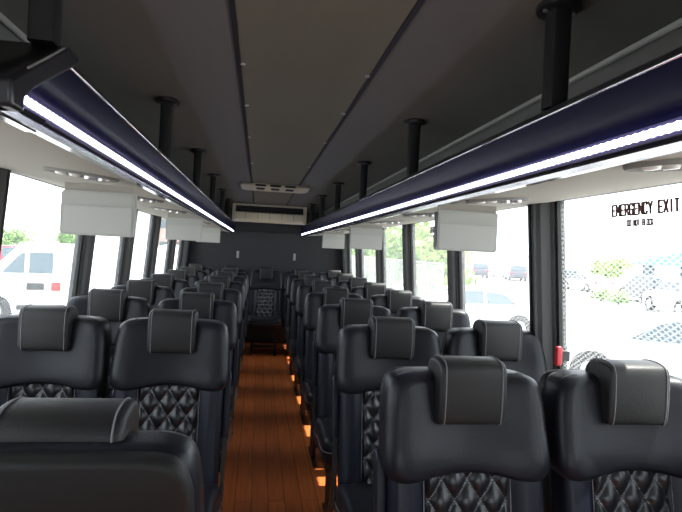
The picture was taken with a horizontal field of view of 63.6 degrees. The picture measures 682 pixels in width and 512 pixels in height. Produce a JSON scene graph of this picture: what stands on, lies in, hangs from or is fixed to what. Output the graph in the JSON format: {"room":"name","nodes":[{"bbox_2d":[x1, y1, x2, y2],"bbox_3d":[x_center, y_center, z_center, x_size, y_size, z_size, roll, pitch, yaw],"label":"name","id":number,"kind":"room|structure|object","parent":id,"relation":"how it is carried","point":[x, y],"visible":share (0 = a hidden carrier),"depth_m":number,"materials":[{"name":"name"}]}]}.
{"room":"vehicle interior","nodes":[
{"label":"vehicle interior","id":0,"kind":"room"},
{"bbox_2d":[0,168,188,301],"bbox_3d":[-1.463,0.324,2.720,0.186,2.040,10.200,3,1,-9],"label":"wall","id":1,"kind":"structure","parent":0,"point":[88,244],"depth_m":4.31,"materials":[{"name":"grey"}]},
{"bbox_2d":[11,171,83,298],"bbox_3d":[-1.480,0.024,2.707,0.090,0.798,1.140,3,1,-9],"label":"window","id":2,"kind":"structure","parent":1,"relation":"in","point":[79,242],"depth_m":3.25,"materials":[{"name":"clear glass"}]},
{"bbox_2d":[0,40,235,232],"bbox_3d":[-1.293,-0.352,4.178,0.680,0.156,7.064,3,1,-9],"label":"luggage rack","id":3,"kind":"object","parent":1,"relation":"attached to","point":[52,114],"visible":1,"depth_m":1.18,"materials":[{"name":"blue"}]},
{"bbox_2d":[42,166,119,182],"bbox_3d":[-0.791,-0.248,1.678,0.223,0.041,0.123,3,1,-5],"label":"console","id":4,"kind":"object","parent":3,"relation":"in","point":[88,176],"visible":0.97,"depth_m":1.66,"materials":[{"name":"grey plastic"}]},
{"bbox_2d":[60,182,136,236],"bbox_3d":[-0.774,-0.147,1.761,0.222,0.164,0.036,3,1,-9],"label":"monitor","id":5,"kind":"object","parent":3,"relation":"attached to","point":[86,208],"visible":1,"depth_m":1.75,"materials":[{"name":"grey plastic"}]},
{"bbox_2d":[24,94,233,231],"bbox_3d":[-0.998,-0.293,4.242,0.026,0.025,7.025,3,1,-9],"label":"light","id":6,"kind":"object","parent":3,"relation":"on","point":[39,109],"depth_m":1.25,"materials":[{"name":"white plastic"}]},
{"bbox_2d":[137,196,163,202],"bbox_3d":[-0.909,-0.261,2.469,0.223,0.041,0.123,3,1,-5],"label":"console","id":7,"kind":"object","parent":3,"relation":"in","point":[143,199],"visible":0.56,"depth_m":2.46,"materials":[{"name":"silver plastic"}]},
{"bbox_2d":[166,213,202,240],"bbox_3d":[-0.999,-0.183,3.507,0.222,0.164,0.036,3,1,-9],"label":"monitor","id":8,"kind":"object","parent":3,"relation":"attached to","point":[178,226],"visible":0.99,"depth_m":3.49,"materials":[{"name":"grey plastic"}]},
{"bbox_2d":[196,225,219,242],"bbox_3d":[-1.271,-0.213,5.266,0.222,0.164,0.036,3,1,-9],"label":"monitor","id":9,"kind":"object","parent":3,"relation":"attached to","point":[210,233],"visible":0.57,"depth_m":5.25,"materials":[{"name":"grey plastic"}]},
{"bbox_2d":[115,237,125,285],"bbox_3d":[-1.647,0.005,3.825,0.090,0.798,0.980,3,1,-9],"label":"window","id":10,"kind":"structure","parent":1,"relation":"in","point":[123,239],"depth_m":4.29,"materials":[{"name":"glass"}]},
{"bbox_2d":[138,210,154,277],"bbox_3d":[-1.803,-0.012,4.873,0.090,0.798,1.000,3,1,-9],"label":"window","id":11,"kind":"structure","parent":1,"relation":"in","point":[152,216],"depth_m":5.35,"materials":[{"name":"clear glass"}]},
{"bbox_2d":[162,217,170,272],"bbox_3d":[-1.969,-0.030,5.985,0.090,0.798,1.110,3,1,-9],"label":"window","id":12,"kind":"structure","parent":1,"relation":"in","point":[169,240],"depth_m":6.52,"materials":[{"name":"clear glass"}]},
{"bbox_2d":[186,207,342,342],"bbox_3d":[-1.088,0.265,7.952,2.400,1.980,0.080,3,1,-9],"label":"wall","id":13,"kind":"structure","parent":0,"point":[258,245],"depth_m":7.93,"materials":[{"name":"grey plastic"}]},
{"bbox_2d":[218,342,337,511],"bbox_3d":[-0.387,1.366,2.922,2.400,0.060,10.250,3,1,-9],"label":"floor","id":14,"kind":"structure","parent":0,"point":[268,464],"depth_m":3.80,"materials":[{"name":"brown wood"}]},
{"bbox_2d":[0,304,111,406],"bbox_3d":[-1.127,0.750,1.947,0.459,1.116,0.624,3,1,-9],"label":"seat","id":15,"kind":"object","parent":14,"relation":"on","point":[47,351],"visible":0.55,"depth_m":2.09,"materials":[{"name":"black leather"}]},
{"bbox_2d":[0,396,204,511],"bbox_3d":[-0.496,0.789,1.092,0.467,1.116,0.627,3,1,-9],"label":"seat","id":16,"kind":"object","parent":14,"relation":"on","point":[57,454],"visible":1,"depth_m":0.81,"materials":[{"name":"black leather"}]},
{"bbox_2d":[66,288,151,397],"bbox_3d":[-1.253,0.736,2.787,0.459,1.116,0.624,3,1,-9],"label":"seat","id":17,"kind":"object","parent":14,"relation":"on","point":[115,305],"visible":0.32,"depth_m":2.93,"materials":[{"name":"black leather"}]},
{"bbox_2d":[111,279,174,309],"bbox_3d":[-1.378,0.723,3.628,0.459,1.116,0.624,3,1,-9],"label":"seat","id":18,"kind":"object","parent":14,"relation":"on","point":[148,289],"visible":0.2,"depth_m":3.77,"materials":[{"name":"black leather"}]},
{"bbox_2d":[139,273,189,297],"bbox_3d":[-1.504,0.709,4.468,0.459,1.116,0.624,3,1,-9],"label":"seat","id":19,"kind":"object","parent":14,"relation":"on","point":[168,280],"visible":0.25,"depth_m":4.62,"materials":[{"name":"black leather"}]},
{"bbox_2d":[109,308,231,511],"bbox_3d":[-0.662,0.772,2.017,0.467,1.116,0.627,3,1,-9],"label":"seat","id":20,"kind":"object","parent":14,"relation":"on","point":[174,363],"visible":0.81,"depth_m":2.15,"materials":[{"name":"black leather"}]},
{"bbox_2d":[204,483,221,511],"bbox_3d":[-0.655,0.923,1.901,0.453,0.148,0.385,3,1,-9],"label":"seat cushion","id":21,"kind":"object","parent":20,"relation":"on","point":[212,491],"depth_m":1.99,"materials":[{"name":"black leather"}]},
{"bbox_2d":[161,269,199,286],"bbox_3d":[-1.629,0.695,5.309,0.459,1.116,0.624,3,1,-9],"label":"seat","id":22,"kind":"object","parent":14,"relation":"on","point":[179,274],"visible":0.12,"depth_m":5.47,"materials":[{"name":"black leather"}]},
{"bbox_2d":[180,266,207,279],"bbox_3d":[-1.754,0.681,6.150,0.459,1.116,0.624,3,1,-9],"label":"seat","id":23,"kind":"object","parent":14,"relation":"on","point":[191,270],"visible":0.11,"depth_m":6.31,"materials":[{"name":"black leather"}]},
{"bbox_2d":[157,291,238,471],"bbox_3d":[-0.788,0.759,2.857,0.467,1.116,0.627,3,1,-9],"label":"seat","id":24,"kind":"object","parent":14,"relation":"on","point":[207,306],"visible":0.16,"depth_m":3.01,"materials":[{"name":"black leather"}]},
{"bbox_2d":[219,417,231,463],"bbox_3d":[-0.781,0.909,2.742,0.453,0.148,0.385,3,1,-9],"label":"seat cushion","id":25,"kind":"object","parent":24,"relation":"on","point":[228,440],"depth_m":2.72,"materials":[{"name":"black leather"}]},
{"bbox_2d":[189,264,212,274],"bbox_3d":[-1.926,0.664,7.145,0.459,1.116,0.624,3,1,-9],"label":"seat","id":26,"kind":"object","parent":14,"relation":"on","point":[200,267],"visible":0.1,"depth_m":7.30,"materials":[{"name":"black leather"}]},
{"bbox_2d":[179,282,242,412],"bbox_3d":[-0.913,0.745,3.698,0.467,1.116,0.627,3,1,-9],"label":"seat","id":27,"kind":"object","parent":14,"relation":"on","point":[221,293],"visible":0.19,"depth_m":3.85,"materials":[{"name":"black leather"}]},
{"bbox_2d":[230,379,237,409],"bbox_3d":[-0.906,0.895,3.582,0.453,0.148,0.385,3,1,-9],"label":"seat cushion","id":28,"kind":"object","parent":27,"relation":"on","point":[236,388],"depth_m":3.54,"materials":[{"name":"black leather"}]},
{"bbox_2d":[193,276,245,416],"bbox_3d":[-1.038,0.731,4.538,0.467,1.116,0.627,3,1,-9],"label":"seat","id":29,"kind":"object","parent":14,"relation":"on","point":[239,286],"visible":0.16,"depth_m":4.70,"materials":[{"name":"black leather"}]},
{"bbox_2d":[204,271,247,350],"bbox_3d":[-1.163,0.717,5.379,0.467,1.116,0.627,3,1,-9],"label":"seat","id":30,"kind":"object","parent":14,"relation":"on","point":[231,275],"visible":0.15,"depth_m":5.55,"materials":[{"name":"black leather"}]},
{"bbox_2d":[211,268,248,336],"bbox_3d":[-1.289,0.704,6.220,0.467,1.116,0.627,3,1,-9],"label":"seat","id":31,"kind":"object","parent":14,"relation":"on","point":[235,271],"visible":0.2,"depth_m":6.38,"materials":[{"name":"black leather"}]},
{"bbox_2d":[247,267,281,355],"bbox_3d":[-1.009,0.708,7.283,0.459,1.116,0.624,3,1,-9],"label":"seat","id":32,"kind":"object","parent":14,"relation":"on","point":[265,284],"visible":1,"depth_m":7.38,"materials":[{"name":"black leather"}]},
{"bbox_2d":[247,315,281,329],"bbox_3d":[-0.999,0.859,7.168,0.453,0.148,0.385,3,1,-9],"label":"seat cushion","id":33,"kind":"object","parent":32,"relation":"on","point":[254,322],"depth_m":7.00,"materials":[{"name":"black leather"}]},
{"bbox_2d":[282,268,315,355],"bbox_3d":[-0.551,0.730,7.351,0.459,1.116,0.624,3,1,-9],"label":"seat","id":34,"kind":"object","parent":14,"relation":"on","point":[296,270],"visible":0.17,"depth_m":7.47,"materials":[{"name":"black leather"}]},
{"bbox_2d":[284,271,322,374],"bbox_3d":[-0.416,0.746,6.330,0.467,1.116,0.627,3,1,-9],"label":"seat","id":35,"kind":"object","parent":14,"relation":"on","point":[300,275],"visible":0.17,"depth_m":6.44,"materials":[{"name":"black leather"}]},
{"bbox_2d":[288,275,327,395],"bbox_3d":[-0.290,0.759,5.489,0.467,1.116,0.627,3,1,-9],"label":"seat","id":36,"kind":"object","parent":14,"relation":"on","point":[308,279],"visible":0.23,"depth_m":5.59,"materials":[{"name":"black leather"}]},
{"bbox_2d":[288,339,295,357],"bbox_3d":[-0.277,0.910,5.375,0.453,0.148,0.385,3,1,-9],"label":"seat cushion","id":37,"kind":"object","parent":36,"relation":"on","point":[290,341],"depth_m":5.30,"materials":[{"name":"black leather"}]},
{"bbox_2d":[293,280,342,423],"bbox_3d":[-0.165,0.773,4.649,0.467,1.116,0.627,3,1,-9],"label":"seat","id":38,"kind":"object","parent":14,"relation":"on","point":[317,285],"visible":0.23,"depth_m":4.75,"materials":[{"name":"black leather"}]},
{"bbox_2d":[294,356,303,380],"bbox_3d":[-0.152,0.924,4.534,0.453,0.148,0.385,3,1,-9],"label":"seat cushion","id":39,"kind":"object","parent":38,"relation":"on","point":[297,360],"depth_m":4.40,"materials":[{"name":"black leather"}]},
{"bbox_2d":[318,270,343,279],"bbox_3d":[-0.092,0.752,7.420,0.459,1.116,0.624,3,1,-9],"label":"seat","id":40,"kind":"object","parent":14,"relation":"on","point":[330,273],"visible":0.07,"depth_m":7.55,"materials":[{"name":"black leather"}]},
{"bbox_2d":[300,287,362,466],"bbox_3d":[-0.040,0.787,3.808,0.467,1.116,0.627,3,1,-9],"label":"seat","id":41,"kind":"object","parent":14,"relation":"on","point":[329,295],"visible":0.27,"depth_m":3.91,"materials":[{"name":"black leather"}]},
{"bbox_2d":[301,379,315,413],"bbox_3d":[-0.027,0.938,3.694,0.453,0.148,0.385,3,1,-9],"label":"seat cushion","id":42,"kind":"object","parent":41,"relation":"on","point":[306,389],"depth_m":3.58,"materials":[{"name":"black leather"}]},
{"bbox_2d":[327,273,352,285],"bbox_3d":[0.054,0.768,6.401,0.459,1.116,0.624,3,1,-9],"label":"seat","id":43,"kind":"object","parent":14,"relation":"on","point":[340,276],"visible":0.13,"depth_m":6.54,"materials":[{"name":"black leather"}]},
{"bbox_2d":[311,297,391,511],"bbox_3d":[0.086,0.801,2.968,0.467,1.116,0.627,3,1,-9],"label":"seat","id":44,"kind":"object","parent":14,"relation":"on","point":[331,318],"visible":0.34,"depth_m":3.07,"materials":[{"name":"black leather"}]},
{"bbox_2d":[313,417,337,465],"bbox_3d":[0.099,0.952,2.853,0.453,0.148,0.385,3,1,-9],"label":"seat cushion","id":45,"kind":"object","parent":44,"relation":"on","point":[321,425],"depth_m":2.74,"materials":[{"name":"black leather"}]},
{"bbox_2d":[337,277,372,292],"bbox_3d":[0.179,0.782,5.560,0.459,1.116,0.624,3,1,-9],"label":"seat","id":46,"kind":"object","parent":14,"relation":"on","point":[353,281],"visible":0.07,"depth_m":5.69,"materials":[{"name":"black leather"}]},
{"bbox_2d":[350,282,394,298],"bbox_3d":[0.304,0.796,4.719,0.459,1.116,0.624,3,1,-9],"label":"seat","id":47,"kind":"object","parent":14,"relation":"on","point":[369,289],"visible":0.17,"depth_m":4.85,"materials":[{"name":"black leather"}]},
{"bbox_2d":[331,316,440,511],"bbox_3d":[0.211,0.815,2.127,0.467,1.116,0.627,3,1,-9],"label":"seat","id":48,"kind":"object","parent":14,"relation":"on","point":[365,353],"visible":0.65,"depth_m":2.24,"materials":[{"name":"black leather"}]},
{"bbox_2d":[335,484,372,511],"bbox_3d":[0.224,0.965,2.013,0.453,0.148,0.385,3,1,-9],"label":"seat cushion","id":49,"kind":"object","parent":48,"relation":"on","point":[348,497],"depth_m":2.04,"materials":[{"name":"black leather"}]},
{"bbox_2d":[369,289,424,316],"bbox_3d":[0.430,0.809,3.879,0.459,1.116,0.624,3,1,-9],"label":"seat","id":50,"kind":"object","parent":14,"relation":"on","point":[392,300],"visible":0.17,"depth_m":4.01,"materials":[{"name":"black leather"}]},
{"bbox_2d":[396,300,470,354],"bbox_3d":[0.555,0.823,3.038,0.459,1.116,0.624,3,1,-9],"label":"seat","id":51,"kind":"object","parent":14,"relation":"on","point":[438,316],"visible":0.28,"depth_m":3.18,"materials":[{"name":"black leather"}]},
{"bbox_2d":[373,354,549,511],"bbox_3d":[0.336,0.828,1.287,0.467,1.116,0.627,3,1,-9],"label":"seat","id":52,"kind":"object","parent":14,"relation":"on","point":[457,433],"visible":1,"depth_m":1.42,"materials":[{"name":"black leather"}]},
{"bbox_2d":[442,319,546,385],"bbox_3d":[0.680,0.837,2.197,0.459,1.116,0.624,3,1,-9],"label":"seat","id":53,"kind":"object","parent":14,"relation":"on","point":[520,350],"visible":0.26,"depth_m":2.34,"materials":[{"name":"black leather"}]},
{"bbox_2d":[539,358,681,511],"bbox_3d":[0.805,0.851,1.357,0.459,1.116,0.624,3,1,-9],"label":"seat","id":54,"kind":"object","parent":14,"relation":"on","point":[614,426],"visible":0.98,"depth_m":1.49,"materials":[{"name":"black leather"}]},
{"bbox_2d":[0,0,681,214],"bbox_3d":[-0.294,-0.526,2.905,2.380,0.210,10.250,3,1,-9],"label":"ceiling","id":55,"kind":"structure","parent":0,"point":[472,70],"depth_m":1.63,"materials":[{"name":"grey"}]},
{"bbox_2d":[27,0,62,46],"bbox_3d":[-0.489,-0.463,0.915,0.091,0.220,0.110,3,1,-9],"label":"support post","id":56,"kind":"object","parent":55,"relation":"attached to","point":[44,23],"visible":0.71,"depth_m":0.90,"materials":[{"name":"black metal"}]},
{"bbox_2d":[155,96,179,158],"bbox_3d":[-0.664,-0.482,2.087,0.091,0.220,0.110,3,1,-9],"label":"support post","id":57,"kind":"object","parent":55,"relation":"attached to","point":[167,103],"visible":0.96,"depth_m":2.07,"materials":[{"name":"black metal"}]},
{"bbox_2d":[190,148,206,188],"bbox_3d":[-0.824,-0.500,3.160,0.091,0.220,0.110,3,1,-9],"label":"support post","id":58,"kind":"object","parent":55,"relation":"attached to","point":[198,152],"visible":0.95,"depth_m":3.14,"materials":[{"name":"black metal"}]},
{"bbox_2d":[208,174,219,202],"bbox_3d":[-0.984,-0.517,4.233,0.091,0.220,0.110,3,1,-9],"label":"support post","id":59,"kind":"object","parent":55,"relation":"attached to","point":[213,176],"visible":0.97,"depth_m":4.21,"materials":[{"name":"black metal"}]},
{"bbox_2d":[218,189,227,211],"bbox_3d":[-1.144,-0.535,5.306,0.091,0.220,0.110,3,1,-9],"label":"support post","id":60,"kind":"object","parent":55,"relation":"attached to","point":[222,193],"visible":0.98,"depth_m":5.29,"materials":[{"name":"black metal"}]},
{"bbox_2d":[229,0,254,203],"bbox_3d":[-0.404,-0.580,2.357,0.028,0.008,9.200,3,1,-9],"label":"trim","id":61,"kind":"structure","parent":55,"relation":"attached to","point":[239,63],"depth_m":1.66,"materials":[{"name":"black"}]},
{"bbox_2d":[232,203,306,224],"bbox_3d":[-0.921,-0.537,7.097,0.930,0.215,0.354,3,1,-9],"label":"air conditioner","id":62,"kind":"object","parent":55,"relation":"attached to","point":[241,212],"visible":0.98,"depth_m":6.95,"materials":[{"name":"beige plastic"}]},
{"bbox_2d":[240,182,309,193],"bbox_3d":[-0.583,-0.595,4.856,0.600,0.040,0.404,3,1,-9],"label":"console","id":63,"kind":"object","parent":55,"relation":"attached to","point":[244,185],"visible":0.99,"depth_m":4.71,"materials":[{"name":"beige plastic"}]},
{"bbox_2d":[318,195,326,217],"bbox_3d":[-0.186,-0.489,5.450,0.091,0.220,0.110,3,1,-9],"label":"support post","id":64,"kind":"object","parent":55,"relation":"attached to","point":[322,197],"visible":0.97,"depth_m":5.43,"materials":[{"name":"black metal"}]},
{"bbox_2d":[333,182,343,210],"bbox_3d":[-0.026,-0.471,4.377,0.091,0.220,0.110,3,1,-9],"label":"support post","id":65,"kind":"object","parent":55,"relation":"attached to","point":[338,185],"visible":0.96,"depth_m":4.36,"materials":[{"name":"black metal"}]},
{"bbox_2d":[286,0,424,205],"bbox_3d":[-0.023,-0.562,2.414,0.028,0.008,9.200,3,1,-9],"label":"trim","id":66,"kind":"structure","parent":55,"relation":"attached to","point":[419,3],"depth_m":1.62,"materials":[{"name":"black"}]},
{"bbox_2d":[357,161,371,198],"bbox_3d":[0.134,-0.454,3.304,0.091,0.220,0.110,3,1,-9],"label":"support post","id":67,"kind":"object","parent":55,"relation":"attached to","point":[364,165],"visible":0.97,"depth_m":3.28,"materials":[{"name":"black metal"}]},
{"bbox_2d":[403,118,425,175],"bbox_3d":[0.294,-0.436,2.231,0.091,0.220,0.110,3,1,-9],"label":"support post","id":68,"kind":"object","parent":55,"relation":"attached to","point":[414,124],"visible":0.97,"depth_m":2.21,"materials":[{"name":"black metal"}]},
{"bbox_2d":[535,0,583,110],"bbox_3d":[0.454,-0.418,1.158,0.091,0.220,0.110,3,1,-9],"label":"support post","id":69,"kind":"object","parent":55,"relation":"attached to","point":[557,15],"visible":0.94,"depth_m":1.14,"materials":[{"name":"black metal"}]},
{"bbox_2d":[342,201,566,370],"bbox_3d":[0.790,0.432,3.057,0.193,2.040,10.200,3,1,-9],"label":"window frame","id":70,"kind":"structure","parent":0,"point":[541,216],"depth_m":2.38,"materials":[{"name":"grey metal"}]},
{"bbox_2d":[382,225,401,284],"bbox_3d":[0.518,0.100,5.226,0.090,0.798,1.020,3,1,-9],"label":"window","id":71,"kind":"structure","parent":70,"relation":"in","point":[383,240],"depth_m":5.71,"materials":[{"name":"clear glass"}]},
{"bbox_2d":[410,220,434,295],"bbox_3d":[0.682,0.118,4.128,0.090,0.798,1.040,3,1,-9],"label":"window","id":72,"kind":"structure","parent":70,"relation":"in","point":[412,247],"depth_m":4.62,"materials":[{"name":"clear glass"}]},
{"bbox_2d":[301,46,681,236],"bbox_3d":[0.447,-0.254,3.228,0.675,0.147,9.460,3,1,-9],"label":"luggage rack","id":73,"kind":"object","parent":70,"relation":"attached to","point":[578,147],"visible":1,"depth_m":1.20,"materials":[{"name":"blue"}]},
{"bbox_2d":[322,232,344,248],"bbox_3d":[-0.075,-0.156,5.445,0.222,0.164,0.036,3,1,-9],"label":"monitor","id":74,"kind":"object","parent":73,"relation":"attached to","point":[335,240],"visible":1,"depth_m":5.43,"materials":[{"name":"grey plastic"}]},
{"bbox_2d":[349,224,382,249],"bbox_3d":[0.167,-0.127,3.682,0.222,0.164,0.036,3,1,-9],"label":"monitor","id":75,"kind":"object","parent":73,"relation":"attached to","point":[370,237],"visible":1,"depth_m":3.67,"materials":[{"name":"grey plastic"}]},
{"bbox_2d":[403,213,434,216],"bbox_3d":[0.402,-0.200,2.615,0.223,0.037,0.123,3,1,-5],"label":"console","id":76,"kind":"object","parent":73,"relation":"in","point":[416,214],"visible":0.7,"depth_m":2.57,"materials":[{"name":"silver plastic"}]},
{"bbox_2d":[433,204,497,252],"bbox_3d":[0.442,-0.099,1.943,0.222,0.164,0.036,3,1,-9],"label":"monitor","id":77,"kind":"object","parent":73,"relation":"attached to","point":[457,227],"visible":0.99,"depth_m":1.93,"materials":[{"name":"grey plastic"}]},
{"bbox_2d":[301,116,681,234],"bbox_3d":[0.143,-0.227,3.183,0.026,0.025,9.460,3,1,-9],"label":"light","id":78,"kind":"object","parent":73,"relation":"on","point":[651,133],"depth_m":1.17,"materials":[{"name":"white plastic"}]},
{"bbox_2d":[465,197,530,203],"bbox_3d":[0.520,-0.187,1.824,0.223,0.037,0.123,3,1,-5],"label":"console","id":79,"kind":"object","parent":73,"relation":"in","point":[506,200],"visible":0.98,"depth_m":1.79,"materials":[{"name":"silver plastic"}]},
{"bbox_2d":[622,158,681,171],"bbox_3d":[0.638,-0.174,1.033,0.223,0.037,0.123,3,1,-5],"label":"console","id":80,"kind":"object","parent":73,"relation":"in","point":[667,164],"visible":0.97,"depth_m":1.01,"materials":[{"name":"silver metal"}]},
{"bbox_2d":[458,206,527,310],"bbox_3d":[0.849,0.136,3.003,0.090,0.798,1.075,3,1,-9],"label":"window","id":81,"kind":"structure","parent":70,"relation":"in","point":[460,253],"depth_m":3.52,"materials":[{"name":"clear glass"}]},
{"bbox_2d":[554,346,569,365],"bbox_3d":[0.894,0.405,2.223,0.057,0.080,0.020,3,1,-9],"label":"handle","id":82,"kind":"object","parent":70,"relation":"attached to","point":[560,355],"visible":1,"depth_m":2.21,"materials":[{"name":"red plastic"}]},
{"bbox_2d":[555,182,681,368],"bbox_3d":[1.028,0.156,1.806,0.090,0.798,1.145,3,1,-9],"label":"window","id":83,"kind":"structure","parent":70,"relation":"in","point":[559,205],"depth_m":2.35,"materials":[{"name":"clear glass"}]},
{"bbox_2d":[611,197,679,226],"bbox_3d":[1.010,-0.142,1.840,0.007,0.081,0.327,3,1,-9],"label":"decal","id":84,"kind":"object","parent":83,"relation":"attached to","point":[641,207],"visible":1,"depth_m":1.84,"materials":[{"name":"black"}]},
{"label":"outside","id":85,"kind":"structure","parent":0,"visible":0},
{"bbox_2d":[13,271,673,334],"bbox_3d":[-6.637,1.624,44.540,140.000,0.100,130.000,3,1,-9],"label":"ground","id":86,"kind":"structure","parent":85,"point":[584,315],"depth_m":29.52,"materials":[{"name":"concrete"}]},
{"bbox_2d":[0,245,16,259],"bbox_3d":[-18.250,0.302,28.722,4.655,1.799,1.910,3,1,-32],"label":"car","id":87,"kind":"object","parent":86,"relation":"on","point":[5,249],"visible":0.12,"depth_m":28.35,"materials":[{"name":"red paint"}]},
{"bbox_2d":[2,228,36,245],"bbox_3d":[-32.259,-1.280,52.580,5.594,3.044,3.655,3,1,-9],"label":"tree","id":88,"kind":"object","parent":86,"relation":"on","point":[14,238],"visible":0.88,"depth_m":52.70,"materials":[{"name":"green plant"}]},
{"bbox_2d":[56,230,74,243],"bbox_3d":[-19.347,-0.463,39.199,1.830,2.928,1.780,2,1,-45],"label":"tree","id":89,"kind":"object","parent":86,"relation":"on","point":[61,238],"visible":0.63,"depth_m":38.75,"materials":[{"name":"green plant"}]},
{"bbox_2d":[0,242,174,316],"bbox_3d":[-7.512,0.763,15.284,5.455,2.181,2.080,3,1,-26],"label":"van","id":90,"kind":"object","parent":86,"relation":"on","point":[35,273],"visible":0.41,"depth_m":14.21,"materials":[{"name":"white paint"}]},
{"bbox_2d":[38,203,149,244],"bbox_3d":[-28.019,-2.561,64.100,12.300,5.800,8.300,3,1,-24],"label":"building","id":91,"kind":"structure","parent":86,"relation":"on","point":[45,212],"depth_m":58.73,"materials":[{"name":"grey"}]},
{"bbox_2d":[95,243,177,269],"bbox_3d":[-9.735,0.574,24.137,5.455,2.181,2.080,2,1,-33],"label":"van","id":92,"kind":"object","parent":86,"relation":"on","point":[176,251],"visible":0.02,"depth_m":23.88,"materials":[{"name":"white paint"}]},
{"bbox_2d":[158,218,178,245],"bbox_3d":[-23.974,-3.491,78.356,9.300,7.800,8.300,3,1,-17],"label":"building","id":93,"kind":"structure","parent":86,"relation":"on","point":[162,238],"depth_m":74.15,"materials":[{"name":"grey"}]},
{"bbox_2d":[352,249,389,286],"bbox_3d":[1.866,0.315,33.795,2.881,3.688,2.749,3,1,-9],"label":"tree","id":94,"kind":"object","parent":86,"relation":"on","point":[367,253],"visible":0.09,"depth_m":33.39,"materials":[{"name":"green plant"}]},
{"bbox_2d":[366,226,402,289],"bbox_3d":[2.932,0.181,29.711,3.212,4.004,3.065,3,1,-9],"label":"tree","id":95,"kind":"object","parent":86,"relation":"on","point":[389,236],"visible":0.18,"depth_m":29.34,"materials":[{"name":"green plant"}]},
{"bbox_2d":[352,255,443,296],"bbox_3d":[1.916,1.020,25.354,0.062,1.904,15.598,3,1,-10],"label":"fence","id":96,"kind":"object","parent":86,"relation":"on","point":[365,258],"visible":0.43,"depth_m":22.52,"materials":[{"name":"grey metal"}]},
{"bbox_2d":[386,223,434,296],"bbox_3d":[3.551,0.251,26.480,3.204,3.983,2.507,3,1,27],"label":"tree","id":97,"kind":"object","parent":86,"relation":"on","point":[398,253],"visible":0.18,"depth_m":26.25,"materials":[{"name":"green plant"}]},
{"bbox_2d":[415,222,479,294],"bbox_3d":[4.239,0.424,22.679,3.012,3.910,2.666,3,1,-9],"label":"tree","id":98,"kind":"object","parent":86,"relation":"on","point":[423,240],"visible":0.42,"depth_m":22.39,"materials":[{"name":"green plant"}]},
{"bbox_2d":[422,285,529,330],"bbox_3d":[3.680,1.646,16.596,4.615,1.483,1.830,3,1,-7],"label":"car","id":99,"kind":"object","parent":86,"relation":"on","point":[484,303],"visible":0.26,"depth_m":15.88,"materials":[{"name":"white paint"}]},
{"bbox_2d":[468,262,488,278],"bbox_3d":[15.928,1.672,64.036,1.910,1.799,4.655,3,1,5],"label":"car","id":100,"kind":"object","parent":86,"relation":"on","point":[480,269],"visible":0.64,"depth_m":61.85,"materials":[{"name":"blue paint"}]},
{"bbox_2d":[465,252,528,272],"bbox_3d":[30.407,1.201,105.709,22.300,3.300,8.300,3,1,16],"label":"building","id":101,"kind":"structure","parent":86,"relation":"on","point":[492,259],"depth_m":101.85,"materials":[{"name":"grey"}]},
{"bbox_2d":[489,265,507,277],"bbox_3d":[20.397,1.981,71.116,1.830,1.483,4.615,3,1,7],"label":"car","id":102,"kind":"object","parent":86,"relation":"on","point":[495,270],"visible":0.72,"depth_m":69.54,"materials":[{"name":"white paint"}]},
{"bbox_2d":[504,264,527,281],"bbox_3d":[19.365,1.869,60.981,1.910,1.799,4.655,3,1,9],"label":"car","id":103,"kind":"object","parent":86,"relation":"on","point":[520,272],"visible":0.99,"depth_m":58.86,"materials":[{"name":"blue paint"}]},
{"bbox_2d":[566,268,578,278],"bbox_3d":[21.485,2.038,53.847,1.910,1.799,4.655,3,1,-1],"label":"car","id":104,"kind":"object","parent":86,"relation":"on","point":[570,272],"visible":0.12,"depth_m":51.68,"materials":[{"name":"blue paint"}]},
{"bbox_2d":[566,273,613,292],"bbox_3d":[20.344,2.207,45.642,1.830,1.483,4.615,3,1,-10],"label":"car","id":105,"kind":"object","parent":86,"relation":"on","point":[586,282],"visible":0.88,"depth_m":44.30,"materials":[{"name":"white paint"}]},
{"bbox_2d":[586,284,615,300],"bbox_3d":[16.130,2.248,34.255,2.104,1.099,1.574,3,1,-21],"label":"shrub","id":106,"kind":"object","parent":86,"relation":"on","point":[600,294],"visible":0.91,"depth_m":34.18,"materials":[{"name":"green plant"}]},
{"bbox_2d":[588,257,632,279],"bbox_3d":[24.295,1.532,50.370,3.748,3.045,3.603,3,1,-9],"label":"tree","id":107,"kind":"object","parent":86,"relation":"on","point":[607,269],"visible":0.97,"depth_m":49.38,"materials":[{"name":"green plant"}]},
{"bbox_2d":[604,287,636,304],"bbox_3d":[16.300,2.294,32.070,1.729,1.071,1.700,3,1,-9],"label":"shrub","id":108,"kind":"object","parent":86,"relation":"on","point":[614,299],"visible":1,"depth_m":31.92,"materials":[{"name":"green plant"}]},
{"bbox_2d":[567,312,681,377],"bbox_3d":[6.261,1.831,10.201,4.615,1.483,1.830,3,1,26],"label":"car","id":109,"kind":"object","parent":86,"relation":"on","point":[657,337],"visible":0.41,"depth_m":9.82,"materials":[{"name":"white paint"}]},
{"bbox_2d":[616,274,678,303],"bbox_3d":[19.467,2.109,34.903,1.910,1.799,4.655,3,1,1],"label":"car","id":110,"kind":"object","parent":86,"relation":"on","point":[639,284],"visible":0.34,"depth_m":34.12,"materials":[{"name":"blue paint"}]},
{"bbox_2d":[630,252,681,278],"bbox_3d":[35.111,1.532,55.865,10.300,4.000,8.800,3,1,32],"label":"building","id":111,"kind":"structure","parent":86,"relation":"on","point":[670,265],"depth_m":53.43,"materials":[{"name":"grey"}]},
{"bbox_2d":[642,279,681,312],"bbox_3d":[16.888,2.051,27.135,1.910,1.799,4.655,3,1,3],"label":"car","id":112,"kind":"object","parent":86,"relation":"on","point":[668,294],"visible":0.91,"depth_m":27.07,"materials":[{"name":"white paint"}]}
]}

